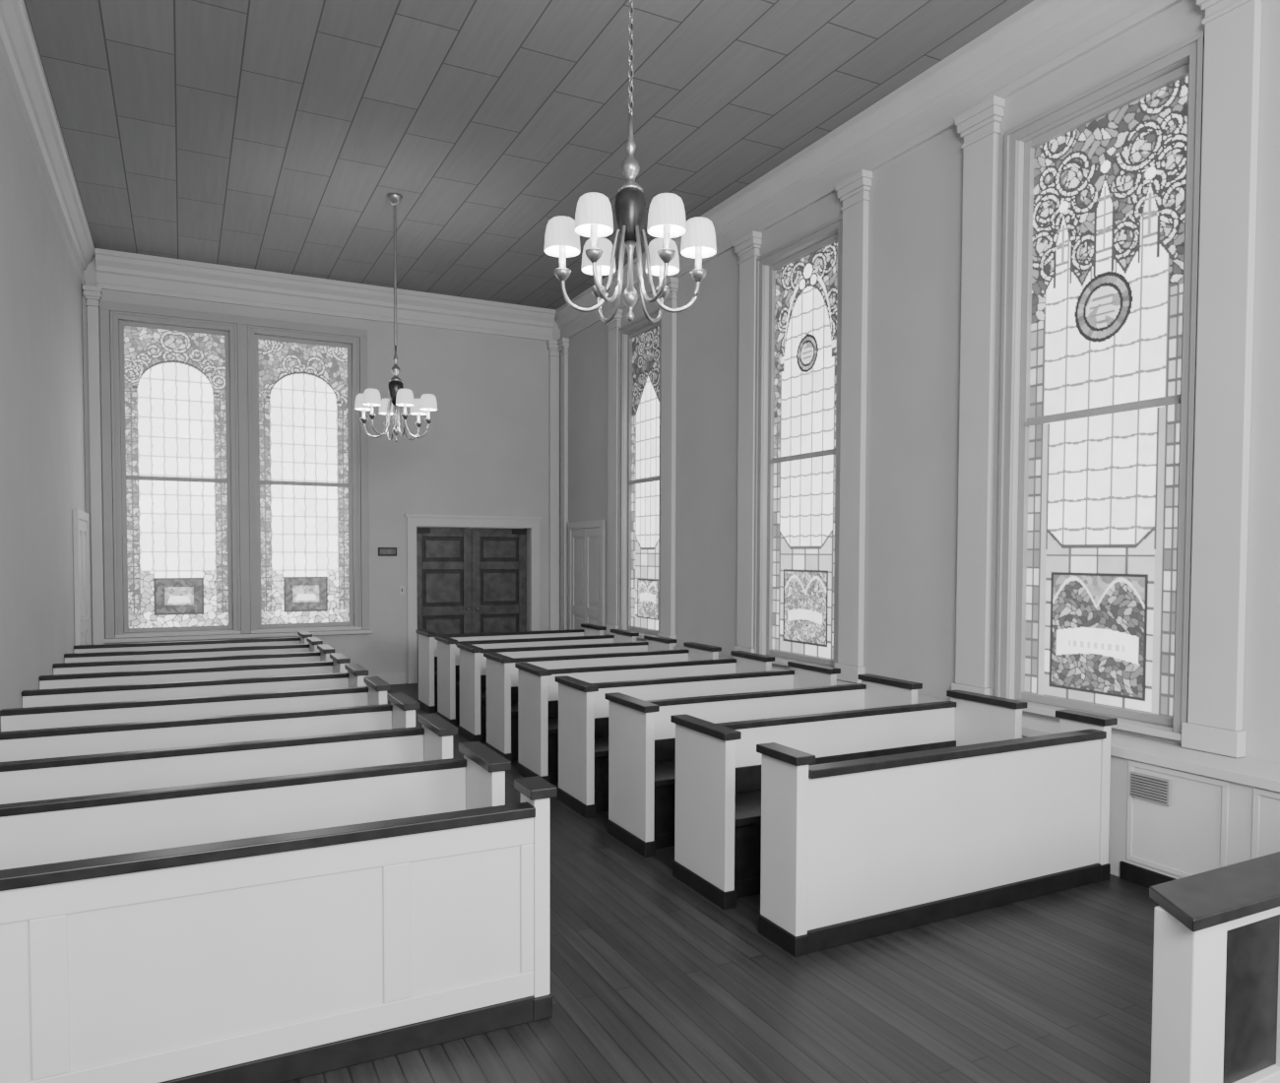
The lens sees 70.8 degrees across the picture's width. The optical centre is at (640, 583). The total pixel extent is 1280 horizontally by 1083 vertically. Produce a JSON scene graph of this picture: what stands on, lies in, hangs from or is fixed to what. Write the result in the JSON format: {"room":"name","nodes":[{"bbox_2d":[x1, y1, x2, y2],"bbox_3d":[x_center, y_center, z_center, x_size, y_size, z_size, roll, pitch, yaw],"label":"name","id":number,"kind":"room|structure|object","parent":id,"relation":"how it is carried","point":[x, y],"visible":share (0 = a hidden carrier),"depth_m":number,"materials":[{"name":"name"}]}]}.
{"room":"house of worship","nodes":[
{"label":"house of worship","id":0,"kind":"room"},
{"bbox_2d":[0,70,86,731],"bbox_3d":[-3.427,-1.029,4.107,0.300,5.470,15.690,-1,2,-27],"label":"wall","id":1,"kind":"structure","parent":0,"point":[42,457],"depth_m":7.09,"materials":[{"name":"paint"}]},
{"bbox_2d":[0,0,95,286],"bbox_3d":[-3.150,-3.539,3.988,0.150,0.438,15.390,-1,2,-27],"label":"trim","id":2,"kind":"structure","parent":1,"relation":"attached to","point":[22,70],"depth_m":7.17,"materials":[{"name":"paint"}]},
{"bbox_2d":[72,509,91,644],"bbox_3d":[-6.282,0.339,10.147,0.048,2.300,1.250,-1,2,-27],"label":"leaf","id":3,"kind":"object","parent":1,"relation":"attached to","point":[81,531],"visible":0.67,"depth_m":10.04,"materials":[{"name":"paint"}]},
{"bbox_2d":[81,256,560,683],"bbox_3d":[-4.028,-1.319,12.429,6.180,5.470,0.300,-1,2,-27],"label":"wall","id":4,"kind":"structure","parent":0,"point":[484,449],"depth_m":12.74,"materials":[{"name":"paint"}]},
{"bbox_2d":[82,284,104,644],"bbox_3d":[-6.592,-1.053,10.903,0.200,5.028,0.109,-1,2,-27],"label":"trim","id":5,"kind":"structure","parent":4,"relation":"attached to","point":[93,294],"depth_m":10.88,"materials":[{"name":"paint"}]},
{"bbox_2d":[109,310,241,638],"bbox_3d":[-5.818,-1.333,11.315,1.410,3.985,0.058,-1,2,-27],"label":"window frame","id":6,"kind":"structure","parent":4,"relation":"attached to","point":[114,315],"depth_m":11.19,"materials":[{"name":"paint"}]},
{"bbox_2d":[119,320,233,633],"bbox_3d":[-5.873,-1.320,11.423,1.140,3.750,0.001,-1,2,-27],"label":"window","id":7,"kind":"structure","parent":4,"relation":"in","point":[175,380],"depth_m":11.42,"materials":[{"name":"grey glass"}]},
{"bbox_2d":[99,300,372,642],"bbox_3d":[-5.133,-1.366,11.645,3.200,4.142,0.088,-1,2,-27],"label":"trim","id":8,"kind":"structure","parent":4,"relation":"attached to","point":[242,322],"depth_m":11.62,"materials":[{"name":"paint"}]},
{"bbox_2d":[254,334,353,628],"bbox_3d":[-4.513,-1.339,12.114,1.130,3.750,0.001,-1,2,-27],"label":"window","id":9,"kind":"structure","parent":4,"relation":"in","point":[303,388],"depth_m":12.11,"materials":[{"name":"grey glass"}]},
{"bbox_2d":[247,324,361,633],"bbox_3d":[-4.458,-1.353,12.006,1.400,3.985,0.058,-1,2,-27],"label":"window frame","id":10,"kind":"structure","parent":4,"relation":"attached to","point":[251,330],"depth_m":11.90,"materials":[{"name":"paint"}]},
{"bbox_2d":[94,248,555,340],"bbox_3d":[-3.918,-3.824,12.142,5.880,0.438,0.150,-1,2,-27],"label":"trim","id":11,"kind":"structure","parent":4,"relation":"attached to","point":[119,271],"depth_m":11.92,"materials":[{"name":"paint"}]},
{"bbox_2d":[365,672,405,686],"bbox_3d":[-3.978,1.340,12.371,5.710,0.160,0.018,-1,2,-27],"label":"baseboard","id":12,"kind":"structure","parent":4,"relation":"attached to","point":[394,677],"depth_m":12.62,"materials":[{"name":"paint"}]},
{"bbox_2d":[378,547,396,556],"bbox_3d":[-3.521,-0.445,12.537,0.260,0.120,0.023,-1,2,-27],"label":"wall plaque","id":13,"kind":"object","parent":4,"relation":"attached to","point":[382,551],"visible":1,"depth_m":12.53,"materials":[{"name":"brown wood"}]},
{"bbox_2d":[398,585,404,594],"bbox_3d":[-3.350,0.092,12.646,0.070,0.120,0.019,-1,2,-27],"label":"light switch","id":14,"kind":"object","parent":4,"relation":"attached to","point":[401,588],"visible":1,"depth_m":12.64,"materials":[{"name":"paint"}]},
{"bbox_2d":[416,526,526,680],"bbox_3d":[-2.502,0.279,13.323,1.702,2.206,0.075,-1,2,-27],"label":"door","id":15,"kind":"structure","parent":4,"relation":"in","point":[458,569],"depth_m":13.28,"materials":[{"name":"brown wood"}]},
{"bbox_2d":[416,527,525,610],"bbox_3d":[-2.469,-0.206,13.244,1.650,1.200,0.061,-1,2,-27],"label":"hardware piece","id":16,"kind":"object","parent":15,"relation":"attached to","point":[418,530],"depth_m":13.25,"materials":[{"name":"metal"}]},
{"bbox_2d":[404,513,542,683],"bbox_3d":[-2.433,0.202,13.186,2.030,2.390,0.223,-1,2,-27],"label":"door frame","id":17,"kind":"structure","parent":4,"relation":"in","point":[413,520],"depth_m":13.01,"materials":[{"name":"paint"}]},
{"bbox_2d":[546,339,560,630],"bbox_3d":[-1.293,-1.129,13.598,0.230,5.028,0.109,-1,2,-27],"label":"trim","id":18,"kind":"structure","parent":4,"relation":"attached to","point":[553,352],"depth_m":13.58,"materials":[{"name":"paint"}]},
{"bbox_2d":[23,0,1033,309],"bbox_3d":[-0.530,-3.903,5.477,6.780,0.200,15.690,-1,2,-27],"label":"ceiling","id":19,"kind":"structure","parent":0,"point":[276,136],"depth_m":7.36,"materials":[{"name":"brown wood"}]},
{"bbox_2d":[354,192,437,442],"bbox_3d":[-2.498,-2.691,9.184,0.763,2.488,0.831,-1,2,-27],"label":"chandelier","id":20,"kind":"object","parent":19,"relation":"hanging from","point":[399,396],"visible":1,"depth_m":9.15,"materials":[{"name":"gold metal"}]},
{"bbox_2d":[544,0,716,322],"bbox_3d":[-0.045,-2.515,4.332,0.763,2.488,0.831,-1,2,-27],"label":"chandelier","id":21,"kind":"object","parent":19,"relation":"hanging from","point":[667,214],"visible":1,"depth_m":4.31,"materials":[{"name":"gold metal"}]},
{"bbox_2d":[283,680,1158,1082],"bbox_3d":[-0.549,1.763,5.673,6.780,0.200,15.690,-1,2,-27],"label":"floor","id":22,"kind":"structure","parent":0,"point":[652,981],"depth_m":3.79,"materials":[{"name":"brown wood"}]},
{"bbox_2d":[73,631,312,653],"bbox_3d":[-4.849,1.039,9.857,2.318,0.930,0.534,-1,2,-27],"label":"pew","id":23,"kind":"object","parent":22,"relation":"on","point":[301,639],"visible":0.23,"depth_m":9.96,"materials":[{"name":"white paint"}]},
{"bbox_2d":[64,637,322,662],"bbox_3d":[-4.459,1.067,9.091,2.318,0.930,0.534,-1,2,-27],"label":"pew","id":24,"kind":"object","parent":22,"relation":"on","point":[313,642],"visible":0.21,"depth_m":9.20,"materials":[{"name":"white paint"}]},
{"bbox_2d":[53,643,335,674],"bbox_3d":[-4.069,1.095,8.325,2.318,0.930,0.534,-1,2,-27],"label":"pew","id":25,"kind":"object","parent":22,"relation":"on","point":[326,650],"visible":0.2,"depth_m":8.43,"materials":[{"name":"white paint"}]},
{"bbox_2d":[21,663,368,707],"bbox_3d":[-3.289,1.150,6.793,2.318,0.930,0.534,-1,2,-27],"label":"pew","id":26,"kind":"object","parent":22,"relation":"on","point":[355,673],"visible":0.2,"depth_m":6.89,"materials":[{"name":"white paint"}]},
{"bbox_2d":[39,652,350,689],"bbox_3d":[-3.679,1.122,7.559,2.318,0.930,0.534,-1,2,-27],"label":"pew","id":27,"kind":"object","parent":22,"relation":"on","point":[340,660],"visible":0.22,"depth_m":7.65,"materials":[{"name":"white paint"}]},
{"bbox_2d":[0,676,390,731],"bbox_3d":[-2.899,1.178,6.027,2.318,0.930,0.534,-1,2,-27],"label":"pew","id":28,"kind":"object","parent":22,"relation":"on","point":[375,692],"visible":0.29,"depth_m":6.11,"materials":[{"name":"white paint"}]},
{"bbox_2d":[0,692,420,762],"bbox_3d":[-2.509,1.206,5.261,2.318,0.930,0.534,-1,2,-27],"label":"pew","id":29,"kind":"object","parent":22,"relation":"on","point":[15,745],"visible":0.24,"depth_m":5.37,"materials":[{"name":"white paint"}]},
{"bbox_2d":[0,712,457,804],"bbox_3d":[-2.119,1.233,4.495,2.318,0.930,0.534,-1,2,-27],"label":"pew","id":30,"kind":"object","parent":22,"relation":"on","point":[21,781],"visible":0.27,"depth_m":4.63,"materials":[{"name":"white paint"}]},
{"bbox_2d":[0,741,511,870],"bbox_3d":[-1.729,1.261,3.729,2.318,0.930,0.534,-1,2,-27],"label":"pew","id":31,"kind":"object","parent":22,"relation":"on","point":[74,828],"visible":0.34,"depth_m":3.90,"materials":[{"name":"white paint"}]},
{"bbox_2d":[0,775,557,1082],"bbox_3d":[-1.419,1.282,3.143,2.338,0.930,0.207,-1,2,-27],"label":"pew","id":32,"kind":"object","parent":22,"relation":"on","point":[285,957],"visible":1,"depth_m":3.14,"materials":[{"name":"white paint"}]},
{"bbox_2d":[415,623,606,713],"bbox_3d":[-1.566,1.009,11.050,2.244,0.930,0.624,-1,2,-27],"label":"pew","id":33,"kind":"object","parent":22,"relation":"on","point":[427,644],"visible":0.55,"depth_m":10.73,"materials":[{"name":"white paint"}]},
{"bbox_2d":[435,629,639,726],"bbox_3d":[-1.158,1.038,10.249,2.244,0.930,0.624,-1,2,-27],"label":"pew","id":34,"kind":"object","parent":22,"relation":"on","point":[448,654],"visible":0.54,"depth_m":9.94,"materials":[{"name":"white paint"}]},
{"bbox_2d":[456,635,676,742],"bbox_3d":[-0.750,1.067,9.447,2.244,0.930,0.624,-1,2,-27],"label":"pew","id":35,"kind":"object","parent":22,"relation":"on","point":[473,663],"visible":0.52,"depth_m":9.16,"materials":[{"name":"white paint"}]},
{"bbox_2d":[483,641,721,763],"bbox_3d":[-0.342,1.096,8.645,2.244,0.930,0.624,-1,2,-27],"label":"pew","id":36,"kind":"object","parent":22,"relation":"on","point":[501,672],"visible":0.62,"depth_m":8.38,"materials":[{"name":"white paint"}]},
{"bbox_2d":[514,650,774,783],"bbox_3d":[0.066,1.125,7.844,2.244,0.930,0.624,-1,2,-27],"label":"pew","id":37,"kind":"object","parent":22,"relation":"on","point":[538,690],"visible":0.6,"depth_m":7.55,"materials":[{"name":"white paint"}]},
{"bbox_2d":[554,660,840,818],"bbox_3d":[0.474,1.154,7.042,2.244,0.930,0.624,-1,2,-27],"label":"pew","id":38,"kind":"object","parent":22,"relation":"on","point":[583,708],"visible":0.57,"depth_m":6.72,"materials":[{"name":"white paint"}]},
{"bbox_2d":[604,673,922,857],"bbox_3d":[0.882,1.183,6.240,2.244,0.930,0.624,-1,2,-27],"label":"pew","id":39,"kind":"object","parent":22,"relation":"on","point":[641,733],"visible":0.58,"depth_m":5.92,"materials":[{"name":"white paint"}]},
{"bbox_2d":[670,689,1027,909],"bbox_3d":[1.291,1.212,5.439,2.244,0.930,0.624,-1,2,-27],"label":"pew","id":40,"kind":"object","parent":22,"relation":"on","point":[718,801],"visible":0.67,"depth_m":5.29,"materials":[{"name":"white paint"}]},
{"bbox_2d":[756,708,1117,957],"bbox_3d":[1.635,1.237,4.763,2.244,0.930,0.327,-1,2,-27],"label":"pew","id":41,"kind":"object","parent":22,"relation":"on","point":[856,850],"visible":1,"depth_m":4.51,"materials":[{"name":"white paint"}]},
{"bbox_2d":[604,634,1279,888],"bbox_3d":[2.495,1.282,6.060,0.388,0.755,13.650,-1,2,-27],"label":"wainscoting","id":42,"kind":"structure","parent":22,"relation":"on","point":[1177,811],"depth_m":4.88,"materials":[{"name":"paint"}]},
{"bbox_2d":[1149,851,1279,1082],"bbox_3d":[2.494,1.365,3.233,2.058,0.785,0.270,-1,2,-27],"label":"rail","id":43,"kind":"object","parent":22,"relation":"on","point":[1216,996],"visible":1,"depth_m":2.85,"materials":[{"name":"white wood"}]},
{"bbox_2d":[568,0,1279,764],"bbox_3d":[2.349,-1.111,7.044,0.300,5.470,15.690,-1,2,-27],"label":"wall","id":44,"kind":"structure","parent":0,"point":[916,201],"depth_m":7.07,"materials":[{"name":"paint"}]},
{"bbox_2d":[557,337,569,630],"bbox_3d":[-1.166,-1.125,13.501,0.109,5.028,0.240,-1,2,-27],"label":"trim","id":45,"kind":"structure","parent":44,"relation":"attached to","point":[563,343],"depth_m":13.46,"materials":[{"name":"paint"}]},
{"bbox_2d":[568,519,606,634],"bbox_3d":[-0.774,0.264,12.835,0.048,2.300,1.250,-1,2,-27],"label":"door","id":46,"kind":"structure","parent":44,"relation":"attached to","point":[586,546],"depth_m":12.79,"materials":[{"name":"paint"}]},
{"bbox_2d":[603,308,622,635],"bbox_3d":[-0.371,-1.448,11.929,0.109,4.268,0.360,-1,2,-27],"label":"trim","id":47,"kind":"structure","parent":44,"relation":"attached to","point":[614,325],"depth_m":11.90,"materials":[{"name":"paint"}]},
{"bbox_2d":[617,308,661,639],"bbox_3d":[-0.012,-1.313,11.280,0.058,3.985,1.200,-1,2,-27],"label":"window frame","id":48,"kind":"structure","parent":44,"relation":"attached to","point":[643,320],"depth_m":11.73,"materials":[{"name":"paint"}]},
{"bbox_2d":[627,320,659,635],"bbox_3d":[0.096,-1.297,11.336,0.001,3.750,0.930,-1,2,-27],"label":"window","id":49,"kind":"structure","parent":44,"relation":"in","point":[646,346],"depth_m":11.39,"materials":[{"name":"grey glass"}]},
{"bbox_2d":[656,276,678,646],"bbox_3d":[0.307,-1.400,10.597,0.109,4.268,0.350,-1,2,-27],"label":"trim","id":50,"kind":"structure","parent":44,"relation":"attached to","point":[669,319],"depth_m":10.55,"materials":[{"name":"paint"}]},
{"bbox_2d":[733,230,762,652],"bbox_3d":[1.066,-1.346,9.105,0.109,4.268,0.360,-1,2,-27],"label":"trim","id":51,"kind":"structure","parent":44,"relation":"attached to","point":[747,246],"depth_m":9.08,"materials":[{"name":"paint"}]},
{"bbox_2d":[753,214,842,667],"bbox_3d":[1.451,-1.209,8.408,0.058,3.985,1.310,-1,2,-27],"label":"window frame","id":52,"kind":"structure","parent":44,"relation":"attached to","point":[836,224],"depth_m":8.87,"materials":[{"name":"paint"}]},
{"bbox_2d":[766,233,837,666],"bbox_3d":[1.558,-1.193,8.463,0.001,3.750,1.040,-1,2,-27],"label":"window","id":53,"kind":"structure","parent":44,"relation":"in","point":[805,307],"depth_m":8.47,"materials":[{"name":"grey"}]},
{"bbox_2d":[834,169,872,683],"bbox_3d":[1.794,-1.294,7.676,0.109,4.268,0.350,-1,2,-27],"label":"trim","id":54,"kind":"structure","parent":44,"relation":"attached to","point":[853,191],"depth_m":7.64,"materials":[{"name":"paint"}]},
{"bbox_2d":[554,0,1183,338],"bbox_3d":[2.224,-3.616,6.721,0.150,0.438,15.390,-1,2,-27],"label":"trim","id":55,"kind":"structure","parent":44,"relation":"attached to","point":[1042,37],"depth_m":6.91,"materials":[{"name":"paint"}]},
{"bbox_2d":[951,95,1005,696],"bbox_3d":[2.404,-1.251,6.478,0.109,4.268,0.360,-1,2,-27],"label":"pilaster","id":56,"kind":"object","parent":44,"relation":"attached to","point":[979,126],"depth_m":6.44,"materials":[{"name":"paint"}]},
{"bbox_2d":[994,31,1204,741],"bbox_3d":[2.831,-1.111,5.695,0.058,3.985,1.360,-1,2,-27],"label":"window frame","id":57,"kind":"structure","parent":44,"relation":"attached to","point":[1192,47],"depth_m":5.28,"materials":[{"name":"paint"}]},
{"bbox_2d":[1014,63,1189,726],"bbox_3d":[2.939,-1.095,5.751,0.001,3.750,1.090,-1,2,-27],"label":"window","id":58,"kind":"structure","parent":44,"relation":"in","point":[1110,191],"depth_m":5.71,"materials":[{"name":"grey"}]},
{"bbox_2d":[1181,0,1261,758],"bbox_3d":[3.186,-1.195,4.941,0.109,4.268,0.350,-1,2,-27],"label":"pilaster","id":59,"kind":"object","parent":44,"relation":"attached to","point":[1232,28],"depth_m":4.92,"materials":[{"name":"paint"}]}
]}

